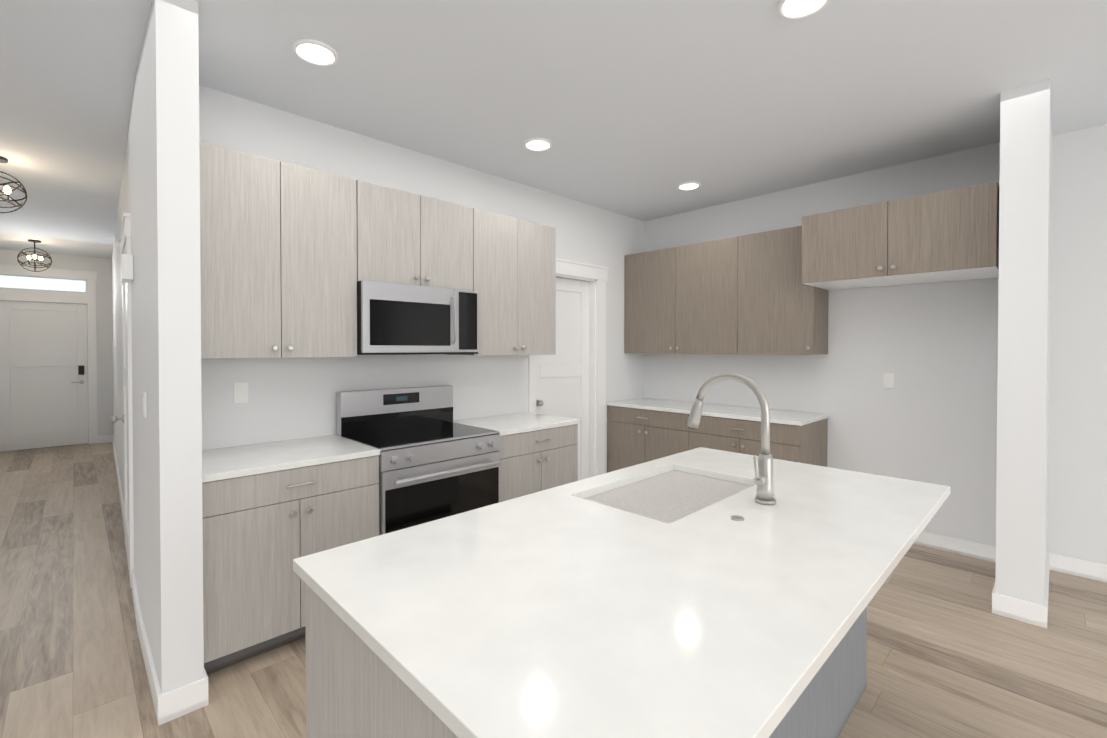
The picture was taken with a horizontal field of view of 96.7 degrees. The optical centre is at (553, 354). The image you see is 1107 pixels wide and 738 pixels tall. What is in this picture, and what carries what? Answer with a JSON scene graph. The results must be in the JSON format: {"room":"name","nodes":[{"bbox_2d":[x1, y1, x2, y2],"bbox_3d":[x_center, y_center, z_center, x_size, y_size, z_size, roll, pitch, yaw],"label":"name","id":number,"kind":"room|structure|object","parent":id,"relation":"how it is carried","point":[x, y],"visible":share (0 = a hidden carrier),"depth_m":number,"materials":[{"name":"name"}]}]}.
{"room":"kitchen","nodes":[
{"label":"kitchen","id":0,"kind":"room"},
{"bbox_2d":[0,249,112,435],"bbox_3d":[-7.423,-0.052,7.263,1.628,2.850,0.165,-1,1,-44],"label":"wall","id":1,"kind":"structure","parent":0,"point":[102,267],"depth_m":7.59,"materials":[{"name":"white paint"}]},
{"bbox_2d":[0,274,86,292],"bbox_3d":[-7.455,-1.027,7.195,0.915,0.196,0.066,-1,1,-44],"label":"transom window","id":2,"kind":"structure","parent":1,"relation":"in","point":[38,283],"depth_m":7.18,"materials":[{"name":"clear glass"}]},
{"bbox_2d":[0,301,87,451],"bbox_3d":[-7.444,0.304,7.199,0.913,2.122,0.127,-1,1,-44],"label":"front door","id":3,"kind":"structure","parent":1,"relation":"in","point":[43,377],"depth_m":7.20,"materials":[{"name":"white wood"}]},
{"bbox_2d":[0,264,97,443],"bbox_3d":[-7.417,0.059,7.166,1.160,2.630,0.064,-1,1,-44],"label":"door frame","id":4,"kind":"structure","parent":1,"relation":"attached to","point":[88,298],"depth_m":7.42,"materials":[{"name":"white wood"}]},
{"bbox_2d":[111,0,203,693],"bbox_3d":[-4.157,-0.025,4.837,0.330,2.850,7.877,-1,1,-44],"label":"wall","id":5,"kind":"structure","parent":0,"point":[168,306],"depth_m":1.97,"materials":[{"name":"white paint"}]},
{"bbox_2d":[98,435,123,527],"bbox_3d":[-5.057,1.336,5.696,0.172,0.110,5.423,-1,1,-44],"label":"baseboard","id":6,"kind":"structure","parent":5,"relation":"attached to","point":[105,438],"depth_m":5.72,"materials":[{"name":"white"}]},
{"bbox_2d":[110,243,129,578],"bbox_3d":[-2.913,0.349,3.318,0.091,2.122,0.754,-1,1,-44],"label":"hall door","id":7,"kind":"structure","parent":5,"relation":"in","point":[115,419],"depth_m":3.52,"materials":[{"name":"white wood"}]},
{"bbox_2d":[119,213,133,587],"bbox_3d":[-2.897,0.283,3.333,0.060,2.269,1.000,-1,1,-44],"label":"door frame","id":8,"kind":"structure","parent":5,"relation":"attached to","point":[125,234],"depth_m":2.99,"materials":[{"name":"white wood"}]},
{"bbox_2d":[121,254,133,282],"bbox_3d":[-2.430,-0.486,2.803,0.054,0.140,0.201,-1,1,-44],"label":"box","id":9,"kind":"object","parent":5,"relation":"attached to","point":[127,272],"visible":1,"depth_m":2.73,"materials":[{"name":"white plastic"}]},
{"bbox_2d":[143,392,146,417],"bbox_3d":[-1.865,0.230,2.243,0.010,0.114,0.070,-1,1,-44],"label":"light switch","id":10,"kind":"object","parent":5,"relation":"attached to","point":[145,403],"visible":0.98,"depth_m":2.22,"materials":[{"name":"white plastic"}]},
{"bbox_2d":[131,569,168,725],"bbox_3d":[-2.043,1.373,2.451,0.030,0.110,1.512,-1,1,-44],"label":"baseboard","id":11,"kind":"structure","parent":5,"relation":"attached to","point":[160,701],"depth_m":2.12,"materials":[{"name":"white"}]},
{"bbox_2d":[199,85,643,472],"bbox_3d":[-0.481,-0.016,4.057,4.235,2.850,0.120,-1,1,-44],"label":"wall","id":12,"kind":"structure","parent":0,"point":[291,398],"depth_m":3.30,"materials":[{"name":"white paint"}]},
{"bbox_2d":[233,382,247,402],"bbox_3d":[-1.741,0.215,2.740,0.070,0.114,0.009,-1,1,-44],"label":"outlet","id":13,"kind":"object","parent":12,"relation":"attached to","point":[240,391],"visible":1,"depth_m":2.74,"materials":[{"name":"white plastic"}]},
{"bbox_2d":[199,142,358,358],"bbox_3d":[-1.541,-0.495,2.686,0.798,1.020,0.349,-1,1,-44],"label":"upper cabinet","id":14,"kind":"object","parent":12,"relation":"attached to","point":[291,255],"depth_m":2.54,"materials":[{"name":"brown wood"}]},
{"bbox_2d":[359,180,474,290],"bbox_3d":[-0.965,-0.721,3.245,0.804,0.580,0.349,-1,1,-44],"label":"upper cabinet","id":15,"kind":"object","parent":12,"relation":"attached to","point":[405,237],"depth_m":3.09,"materials":[{"name":"brown wood"}]},
{"bbox_2d":[357,280,477,354],"bbox_3d":[-0.932,-0.214,3.217,0.796,0.427,0.443,-1,1,-44],"label":"microwave","id":16,"kind":"object","parent":15,"relation":"attached to","point":[398,319],"visible":0.98,"depth_m":3.03,"materials":[{"name":"silver metal"}]},
{"bbox_2d":[447,208,555,355],"bbox_3d":[-0.388,-0.508,3.809,0.800,1.020,0.349,-1,1,-44],"label":"upper cabinet","id":17,"kind":"object","parent":12,"relation":"attached to","point":[515,258],"depth_m":3.66,"materials":[{"name":"brown wood"}]},
{"bbox_2d":[536,278,588,480],"bbox_3d":[0.093,0.342,4.607,0.772,2.107,0.110,-1,1,-44],"label":"pantry door","id":18,"kind":"structure","parent":12,"relation":"in","point":[562,382],"depth_m":4.71,"materials":[{"name":"white wood"}]},
{"bbox_2d":[528,258,608,477],"bbox_3d":[0.119,0.268,4.623,1.070,2.269,0.152,-1,1,-44],"label":"door frame","id":19,"kind":"structure","parent":12,"relation":"attached to","point":[595,277],"depth_m":4.86,"materials":[{"name":"white wood"}]},
{"bbox_2d":[0,442,1106,737],"bbox_3d":[-1.438,1.455,2.688,10.700,0.060,15.020,-1,1,-44],"label":"floor","id":20,"kind":"structure","parent":0,"point":[950,654],"depth_m":2.37,"materials":[{"name":"brown wood"}]},
{"bbox_2d":[202,435,379,673],"bbox_3d":[-1.431,0.969,2.590,0.800,0.915,0.664,-1,1,-44],"label":"base cabinet","id":21,"kind":"object","parent":20,"relation":"on","point":[271,511],"visible":0.81,"depth_m":2.31,"materials":[{"name":"grey wood"}]},
{"bbox_2d":[336,385,500,534],"bbox_3d":[-0.830,0.828,3.124,0.804,1.185,0.703,-1,1,-44],"label":"range","id":22,"kind":"object","parent":20,"relation":"on","point":[436,462],"visible":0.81,"depth_m":3.03,"materials":[{"name":"silver metal"}]},
{"bbox_2d":[453,412,579,501],"bbox_3d":[-0.288,0.956,3.704,0.776,0.915,0.664,-1,1,-44],"label":"base cabinet","id":23,"kind":"object","parent":20,"relation":"on","point":[538,452],"visible":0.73,"depth_m":3.50,"materials":[{"name":"grey wood"}]},
{"bbox_2d":[305,587,866,737],"bbox_3d":[0.351,0.994,1.692,2.017,0.884,0.787,-1,1,-44],"label":"kitchen island","id":24,"kind":"object","parent":20,"relation":"on","point":[349,694],"depth_m":1.15,"materials":[{"name":"grey wood"}]},
{"bbox_2d":[293,447,949,737],"bbox_3d":[0.445,0.538,1.599,2.065,0.030,1.076,-1,1,-44],"label":"island countertop","id":25,"kind":"structure","parent":24,"relation":"on","point":[556,612],"depth_m":1.07,"materials":[{"name":"white stone"}]},
{"bbox_2d":[589,467,748,518],"bbox_3d":[0.461,0.605,1.918,0.724,0.134,0.444,-1,1,-44],"label":"sink","id":26,"kind":"object","parent":25,"relation":"in","point":[666,494],"depth_m":1.95,"materials":[{"name":"white ceramic"}]},
{"bbox_2d":[687,372,775,504],"bbox_3d":[0.630,0.292,1.808,0.126,0.454,0.340,-1,1,-44],"label":"faucet","id":27,"kind":"object","parent":25,"relation":"on","point":[763,469],"visible":1,"depth_m":1.72,"materials":[{"name":"silver metal"}]},
{"bbox_2d":[606,402,685,472],"bbox_3d":[1.086,0.958,4.865,0.629,0.886,0.920,-1,1,-44],"label":"base cabinet","id":28,"kind":"object","parent":20,"relation":"on","point":[641,430],"depth_m":4.67,"materials":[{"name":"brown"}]},
{"bbox_2d":[686,414,827,466],"bbox_3d":[1.730,0.965,4.205,0.629,0.886,0.925,-1,1,-44],"label":"base cabinet","id":29,"kind":"object","parent":20,"relation":"on","point":[789,441],"depth_m":3.93,"materials":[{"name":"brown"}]},
{"bbox_2d":[610,398,828,425],"bbox_3d":[1.409,0.504,4.521,0.640,0.030,1.857,-1,1,-44],"label":"countertop","id":30,"kind":"structure","parent":29,"relation":"on","point":[651,404],"depth_m":4.30,"materials":[{"name":"white stone"}]},
{"bbox_2d":[0,0,1106,258],"bbox_3d":[-1.438,-1.474,2.654,10.700,0.100,15.020,-1,1,-44],"label":"ceiling","id":31,"kind":"structure","parent":0,"point":[636,108],"depth_m":2.60,"materials":[{"name":"white paint"}]},
{"bbox_2d":[0,156,26,212],"bbox_3d":[-4.057,-1.232,3.581,0.310,0.404,0.310,-1,1,-44],"label":"pendant light","id":32,"kind":"object","parent":31,"relation":"hanging from","point":[7,190],"visible":1,"depth_m":3.63,"materials":[{"name":"black metal"}]},
{"bbox_2d":[17,239,51,271],"bbox_3d":[-6.677,-1.264,6.334,0.310,0.404,0.310,-1,1,-44],"label":"pendant light","id":33,"kind":"object","parent":31,"relation":"hanging from","point":[33,258],"visible":1,"depth_m":6.31,"materials":[{"name":"black metal"}]},
{"bbox_2d":[292,39,338,65],"bbox_3d":[-1.117,-1.417,2.311,0.200,0.024,0.200,-1,1,-44],"label":"recessed light","id":34,"kind":"object","parent":31,"relation":"in","point":[314,52],"visible":1,"depth_m":2.31,"materials":[{"name":"white plastic"}]},
{"bbox_2d":[523,138,552,151],"bbox_3d":[-0.107,-1.429,3.352,0.200,0.024,0.200,-1,1,-44],"label":"recessed light","id":35,"kind":"object","parent":31,"relation":"in","point":[537,144],"visible":0.94,"depth_m":3.35,"materials":[{"name":"white plastic"}]},
{"bbox_2d":[677,182,700,190],"bbox_3d":[1.156,-1.438,4.205,0.200,0.024,0.200,-1,1,-44],"label":"recessed light","id":36,"kind":"object","parent":31,"relation":"in","point":[686,186],"visible":0.94,"depth_m":4.20,"materials":[{"name":"white plastic"}]},
{"bbox_2d":[777,0,829,19],"bbox_3d":[1.004,-1.413,1.969,0.200,0.024,0.200,-1,1,-44],"label":"recessed light","id":37,"kind":"object","parent":31,"relation":"in","point":[793,9],"visible":0.98,"depth_m":2.00,"materials":[{"name":"white plastic"}]},
{"bbox_2d":[644,142,999,545],"bbox_3d":[2.124,-0.019,4.331,0.120,2.850,3.125,-1,1,-44],"label":"wall","id":38,"kind":"structure","parent":0,"point":[930,416],"depth_m":3.77,"materials":[{"name":"white paint"}]},
{"bbox_2d":[624,237,735,353],"bbox_3d":[1.295,-0.520,4.835,0.349,1.020,1.230,-1,1,-44],"label":"upper cabinet","id":39,"kind":"object","parent":38,"relation":"attached to","point":[680,299],"depth_m":4.66,"materials":[{"name":"brown wood"}]},
{"bbox_2d":[736,226,827,354],"bbox_3d":[1.939,-0.512,4.174,0.349,1.020,0.615,-1,1,-44],"label":"upper cabinet","id":40,"kind":"object","parent":38,"relation":"attached to","point":[763,292],"depth_m":4.04,"materials":[{"name":"brown wood"}]},
{"bbox_2d":[883,373,893,387],"bbox_3d":[2.575,0.203,3.778,0.009,0.114,0.070,-1,1,-44],"label":"outlet","id":41,"kind":"object","parent":38,"relation":"attached to","point":[888,380],"visible":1,"depth_m":3.78,"materials":[{"name":"white plastic"}]},
{"bbox_2d":[800,181,999,291],"bbox_3d":[2.430,-0.769,3.467,0.629,0.490,1.074,-1,1,-44],"label":"upper cabinet","id":42,"kind":"object","parent":38,"relation":"attached to","point":[953,234],"depth_m":3.20,"materials":[{"name":"brown wood"}]},
{"bbox_2d":[913,531,995,562],"bbox_3d":[2.663,1.359,3.699,0.013,0.110,1.095,-1,1,-44],"label":"baseboard","id":43,"kind":"structure","parent":38,"relation":"attached to","point":[963,547],"depth_m":3.49,"materials":[{"name":"white wood"}]},
{"bbox_2d":[995,79,1051,605],"bbox_3d":[2.894,-0.004,3.011,1.100,2.850,0.190,-1,1,-44],"label":"column","id":44,"kind":"structure","parent":0,"point":[1023,324],"depth_m":2.63,"materials":[{"name":"white paint"}]},
{"bbox_2d":[992,583,1004,614],"bbox_3d":[2.721,1.367,3.000,0.840,0.110,0.013,-1,1,-44],"label":"baseboard","id":45,"kind":"structure","parent":44,"relation":"attached to","point":[997,599],"depth_m":2.70,"materials":[{"name":"white"}]},
{"bbox_2d":[1037,553,1052,628],"bbox_3d":[2.906,1.368,2.897,0.960,0.110,0.013,-1,1,-44],"label":"baseboard","id":46,"kind":"structure","parent":44,"relation":"attached to","point":[1042,611],"depth_m":2.60,"materials":[{"name":"white"}]},
{"bbox_2d":[1047,124,1106,563],"bbox_3d":[4.924,0.012,1.631,0.120,2.850,4.650,-1,1,-44],"label":"wall","id":47,"kind":"structure","parent":0,"point":[1077,481],"depth_m":3.15,"materials":[{"name":"white paint"}]},
{"bbox_2d":[1053,553,1106,582],"bbox_3d":[4.881,1.383,1.595,0.013,0.110,4.635,-1,1,-44],"label":"baseboard","id":48,"kind":"structure","parent":47,"relation":"attached to","point":[1097,571],"depth_m":3.14,"materials":[{"name":"white"}]}
]}

